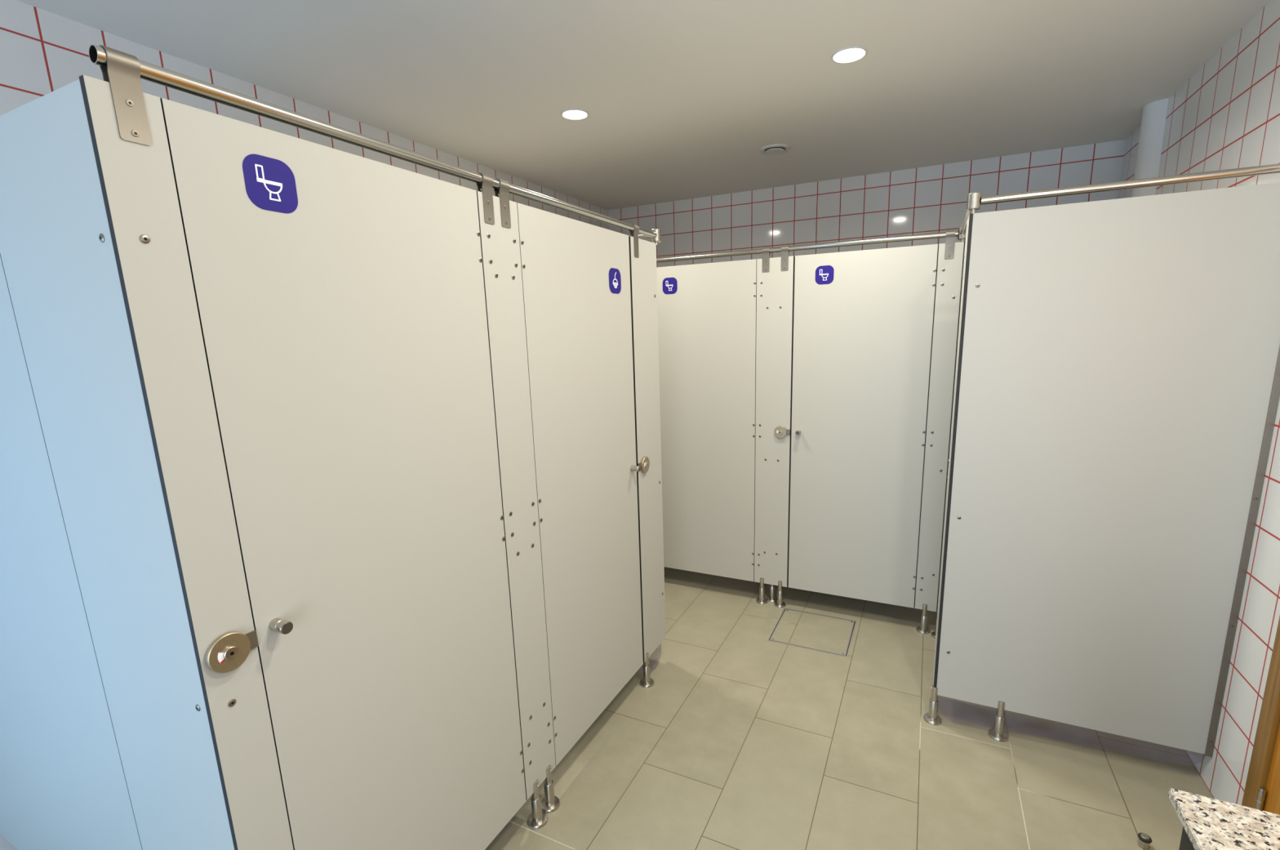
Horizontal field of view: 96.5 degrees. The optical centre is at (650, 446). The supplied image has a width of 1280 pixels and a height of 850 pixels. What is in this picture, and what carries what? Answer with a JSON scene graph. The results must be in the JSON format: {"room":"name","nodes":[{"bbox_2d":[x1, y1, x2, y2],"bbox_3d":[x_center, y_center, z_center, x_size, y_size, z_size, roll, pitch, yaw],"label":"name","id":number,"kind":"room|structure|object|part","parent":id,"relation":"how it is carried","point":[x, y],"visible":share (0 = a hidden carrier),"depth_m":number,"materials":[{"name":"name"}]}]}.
{"room":"public restroom","nodes":[
{"label":"public restroom","id":0,"kind":"room"},
{"bbox_2d":[0,0,608,849],"bbox_3d":[-1.760,-0.141,2.438,0.150,2.670,6.598,4,12,26],"label":"wall","id":1,"kind":"structure","parent":0,"point":[42,52],"depth_m":2.04,"materials":[{"name":"white tile"}]},
{"bbox_2d":[16,0,1271,209],"bbox_3d":[-0.140,-1.398,1.371,3.838,0.120,6.598,4,12,26],"label":"ceiling","id":2,"kind":"structure","parent":0,"point":[682,99],"depth_m":2.35,"materials":[{"name":"white paint"}]},
{"bbox_2d":[560,108,588,119],"bbox_3d":[-0.363,-1.603,2.759,0.135,0.006,0.135,4,12,26],"label":"recessed light","id":3,"kind":"object","parent":2,"relation":"in","point":[570,113],"visible":1,"depth_m":2.75,"materials":[{"name":"white plastic"}]},
{"bbox_2d":[562,110,586,119],"bbox_3d":[-0.363,-1.601,2.760,0.118,0.001,0.118,4,12,26],"label":"diffuser","id":4,"kind":"object","parent":3,"relation":"attached to","point":[569,114],"depth_m":2.75,"materials":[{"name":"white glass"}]},
{"bbox_2d":[760,143,790,155],"bbox_3d":[0.737,-1.752,3.380,0.174,0.017,0.174,4,12,26],"label":"ceiling vent","id":5,"kind":"object","parent":2,"relation":"in","point":[777,148],"visible":1,"depth_m":3.36,"materials":[{"name":"white plastic"}]},
{"bbox_2d":[831,45,867,63],"bbox_3d":[0.779,-1.532,2.237,0.135,0.006,0.135,4,12,26],"label":"recessed light","id":6,"kind":"object","parent":2,"relation":"in","point":[853,53],"visible":1,"depth_m":2.23,"materials":[{"name":"white plastic"}]},
{"bbox_2d":[484,566,1213,849],"bbox_3d":[-0.061,1.337,1.914,3.838,0.120,6.598,4,12,26],"label":"floor","id":7,"kind":"structure","parent":0,"point":[740,739],"depth_m":2.18,"materials":[{"name":"beige tile"}]},
{"bbox_2d":[0,253,142,849],"bbox_3d":[-1.625,0.395,1.425,1.028,2.005,0.070,4,12,26],"label":"panel","id":8,"kind":"object","parent":7,"relation":"on","point":[64,786],"visible":1,"depth_m":1.31,"materials":[{"name":"grey laminate"}]},
{"bbox_2d":[0,79,234,849],"bbox_3d":[-0.973,0.439,1.113,0.415,2.005,0.070,4,12,26],"label":"panel","id":9,"kind":"object","parent":7,"relation":"on","point":[57,252],"visible":1,"depth_m":1.02,"materials":[{"name":"grey laminate"}]},
{"bbox_2d":[79,44,293,849],"bbox_3d":[-0.759,0.419,1.050,0.070,2.055,0.104,4,12,26],"label":"pilaster","id":10,"kind":"object","parent":7,"relation":"on","point":[126,125],"visible":1,"depth_m":0.95,"materials":[{"name":"grey laminate"}]},
{"bbox_2d":[475,172,559,829],"bbox_3d":[-0.399,0.264,1.781,0.070,2.055,0.189,4,12,26],"label":"pilaster","id":11,"kind":"object","parent":7,"relation":"on","point":[498,219],"visible":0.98,"depth_m":1.75,"materials":[{"name":"grey laminate"}]},
{"bbox_2d":[160,97,526,849],"bbox_3d":[-0.576,0.311,1.384,0.051,1.882,0.704,4,12,26],"label":"door","id":12,"kind":"structure","parent":11,"relation":"attached to","point":[340,295],"depth_m":1.26,"materials":[{"name":"grey laminate"}]},
{"bbox_3d":[-0.709,0.344,1.097,0.037,0.024,0.024,4,12,26],"label":"knob","id":13,"kind":"part","parent":12,"relation":"part of","materials":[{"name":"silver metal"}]},
{"bbox_2d":[88,44,661,245],"bbox_3d":[-1.029,-0.785,1.989,1.475,0.066,1.936,4,12,26],"label":"rail","id":14,"kind":"object","parent":11,"relation":"attached to","point":[149,72],"visible":0.82,"depth_m":1.13,"materials":[{"name":"silver metal"}]},
{"bbox_3d":[-0.387,1.196,1.935,0.033,0.150,0.033,4,12,26],"label":"leg","id":15,"kind":"part","parent":11,"relation":"part of","materials":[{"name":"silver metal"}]},
{"bbox_3d":[-0.355,1.183,1.999,0.033,0.150,0.033,4,12,26],"label":"leg","id":16,"kind":"part","parent":11,"relation":"part of","materials":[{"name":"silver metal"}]},
{"bbox_2d":[516,202,643,765],"bbox_3d":[-0.198,0.148,2.149,0.051,1.882,0.697,4,12,26],"label":"door","id":17,"kind":"structure","parent":11,"relation":"attached to","point":[575,274],"depth_m":2.08,"materials":[{"name":"grey laminate"}]},
{"bbox_3d":[-0.062,0.092,2.409,0.037,0.024,0.024,4,12,26],"label":"knob","id":18,"kind":"part","parent":17,"relation":"part of","materials":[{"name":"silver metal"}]},
{"bbox_2d":[628,223,666,687],"bbox_3d":[-0.005,0.094,2.578,0.070,2.055,0.257,4,12,26],"label":"pilaster","id":19,"kind":"object","parent":7,"relation":"on","point":[642,253],"visible":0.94,"depth_m":2.55,"materials":[{"name":"grey laminate"}]},
{"bbox_3d":[-0.018,1.037,2.683,0.033,0.150,0.033,4,12,26],"label":"leg","id":20,"kind":"part","parent":19,"relation":"part of","materials":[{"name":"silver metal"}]},
{"bbox_2d":[766,584,777,602],"bbox_3d":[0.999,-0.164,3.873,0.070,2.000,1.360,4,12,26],"label":"support leg","id":21,"kind":"object","parent":7,"relation":"on","point":[772,598],"visible":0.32,"depth_m":3.48,"materials":[{"name":"metal"}]},
{"bbox_3d":[0.744,0.856,3.483,0.033,0.150,0.033,4,12,26],"label":"leg","id":22,"kind":"part","parent":21,"relation":"part of","materials":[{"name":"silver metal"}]},
{"bbox_2d":[754,245,795,607],"bbox_3d":[0.698,-0.061,3.255,0.225,2.055,0.070,4,12,26],"label":"pilaster","id":23,"kind":"object","parent":7,"relation":"on","point":[775,275],"visible":1,"depth_m":3.23,"materials":[{"name":"grey laminate"}]},
{"bbox_2d":[656,258,756,581],"bbox_3d":[0.297,-0.121,3.443,0.687,1.877,0.015,4,12,26],"label":"door","id":24,"kind":"structure","parent":23,"relation":"attached to","point":[707,312],"depth_m":3.40,"materials":[{"name":"grey laminate"}]},
{"bbox_3d":[0.677,0.863,3.462,0.033,0.150,0.033,4,12,26],"label":"leg","id":25,"kind":"part","parent":23,"relation":"part of","materials":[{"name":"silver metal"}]},
{"bbox_3d":[0.776,0.869,3.414,0.033,0.150,0.033,4,12,26],"label":"leg","id":26,"kind":"part","parent":23,"relation":"part of","materials":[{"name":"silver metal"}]},
{"bbox_2d":[656,226,965,262],"bbox_3d":[0.274,-1.074,3.253,2.695,0.066,0.043,4,12,26],"label":"rail","id":27,"kind":"object","parent":23,"relation":"attached to","point":[943,234],"visible":0.56,"depth_m":2.94,"materials":[{"name":"silver metal"}]},
{"bbox_2d":[767,607,856,657],"bbox_3d":[0.893,1.006,3.129,0.406,0.002,0.397,4,12,26],"label":"access cover","id":28,"kind":"object","parent":7,"relation":"on","point":[797,628],"visible":1,"depth_m":3.11,"materials":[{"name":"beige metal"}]},
{"bbox_2d":[913,230,965,638],"bbox_3d":[1.470,-0.008,2.881,0.083,2.055,0.178,-11,15,-39],"label":"pilaster","id":29,"kind":"object","parent":7,"relation":"on","point":[950,254],"visible":0.8,"depth_m":2.87,"materials":[{"name":"grey laminate"}]},
{"bbox_2d":[788,244,937,608],"bbox_3d":[1.090,-0.064,3.044,0.676,1.877,0.051,4,12,26],"label":"door","id":30,"kind":"structure","parent":29,"relation":"attached to","point":[863,320],"depth_m":3.04,"materials":[{"name":"grey laminate"}]},
{"bbox_3d":[1.476,0.916,3.079,0.033,0.150,0.033,4,12,26],"label":"leg","id":31,"kind":"part","parent":29,"relation":"part of","materials":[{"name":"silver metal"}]},
{"bbox_2d":[923,213,973,724],"bbox_3d":[1.186,0.151,2.262,0.070,2.000,0.211,4,12,26],"label":"pilaster","id":32,"kind":"object","parent":7,"relation":"on","point":[931,717],"visible":1,"depth_m":2.22,"materials":[{"name":"grey laminate"}]},
{"bbox_3d":[1.181,1.063,2.378,0.033,0.150,0.033,4,12,26],"label":"leg","id":33,"kind":"part","parent":32,"relation":"part of","materials":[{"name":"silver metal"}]},
{"bbox_2d":[936,182,1279,756],"bbox_3d":[1.546,0.191,2.008,0.862,2.000,0.070,4,12,26],"label":"panel","id":34,"kind":"object","parent":7,"relation":"on","point":[1119,393],"visible":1,"depth_m":1.96,"materials":[{"name":"grey laminate"}]},
{"bbox_3d":[1.391,1.078,2.273,0.033,0.150,0.033,4,12,26],"label":"leg","id":35,"kind":"part","parent":34,"relation":"part of","materials":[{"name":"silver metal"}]},
{"bbox_2d":[959,163,1279,235],"bbox_3d":[1.668,-0.892,2.138,0.884,0.066,0.775,4,12,26],"label":"rail","id":36,"kind":"object","parent":34,"relation":"attached to","point":[975,200],"visible":0.94,"depth_m":1.82,"materials":[{"name":"silver metal"}]},
{"bbox_2d":[1137,832,1151,849],"bbox_3d":[1.546,1.234,1.788,0.035,0.040,0.035,4,12,26],"label":"door stop","id":37,"kind":"object","parent":7,"relation":"on","point":[1144,840],"visible":1,"depth_m":1.78,"materials":[{"name":"silver metal"}]},
{"bbox_2d":[608,139,1125,266],"bbox_3d":[1.301,-0.635,4.482,3.538,2.670,0.150,4,12,26],"label":"wall","id":38,"kind":"structure","parent":0,"point":[931,199],"depth_m":4.06,"materials":[{"name":"white tile"}]},
{"bbox_2d":[1118,0,1279,804],"bbox_3d":[1.560,0.080,0.847,0.150,2.670,6.598,4,12,26],"label":"wall","id":39,"kind":"structure","parent":0,"point":[1226,115],"depth_m":1.95,"materials":[{"name":"white tile"}]},
{"bbox_2d":[1131,98,1168,197],"bbox_3d":[2.557,-0.401,3.122,0.076,2.670,0.153,4,12,26],"label":"pillar","id":40,"kind":"structure","parent":39,"relation":"attached to","point":[1153,113],"depth_m":2.85,"materials":[{"name":"white paint"}]},
{"bbox_2d":[1241,616,1279,814],"bbox_3d":[1.607,0.301,1.187,0.031,2.100,0.896,4,12,26],"label":"door","id":41,"kind":"structure","parent":39,"relation":"in","point":[1262,787],"depth_m":1.65,"materials":[{"name":"brown wood"}]},
{"bbox_2d":[1168,787,1279,849],"bbox_3d":[0.667,1.207,-0.030,0.564,0.852,2.154,4,12,26],"label":"countertop","id":42,"kind":"structure","parent":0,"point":[1208,823],"depth_m":0.89,"materials":[{"name":"stone"}]}
]}

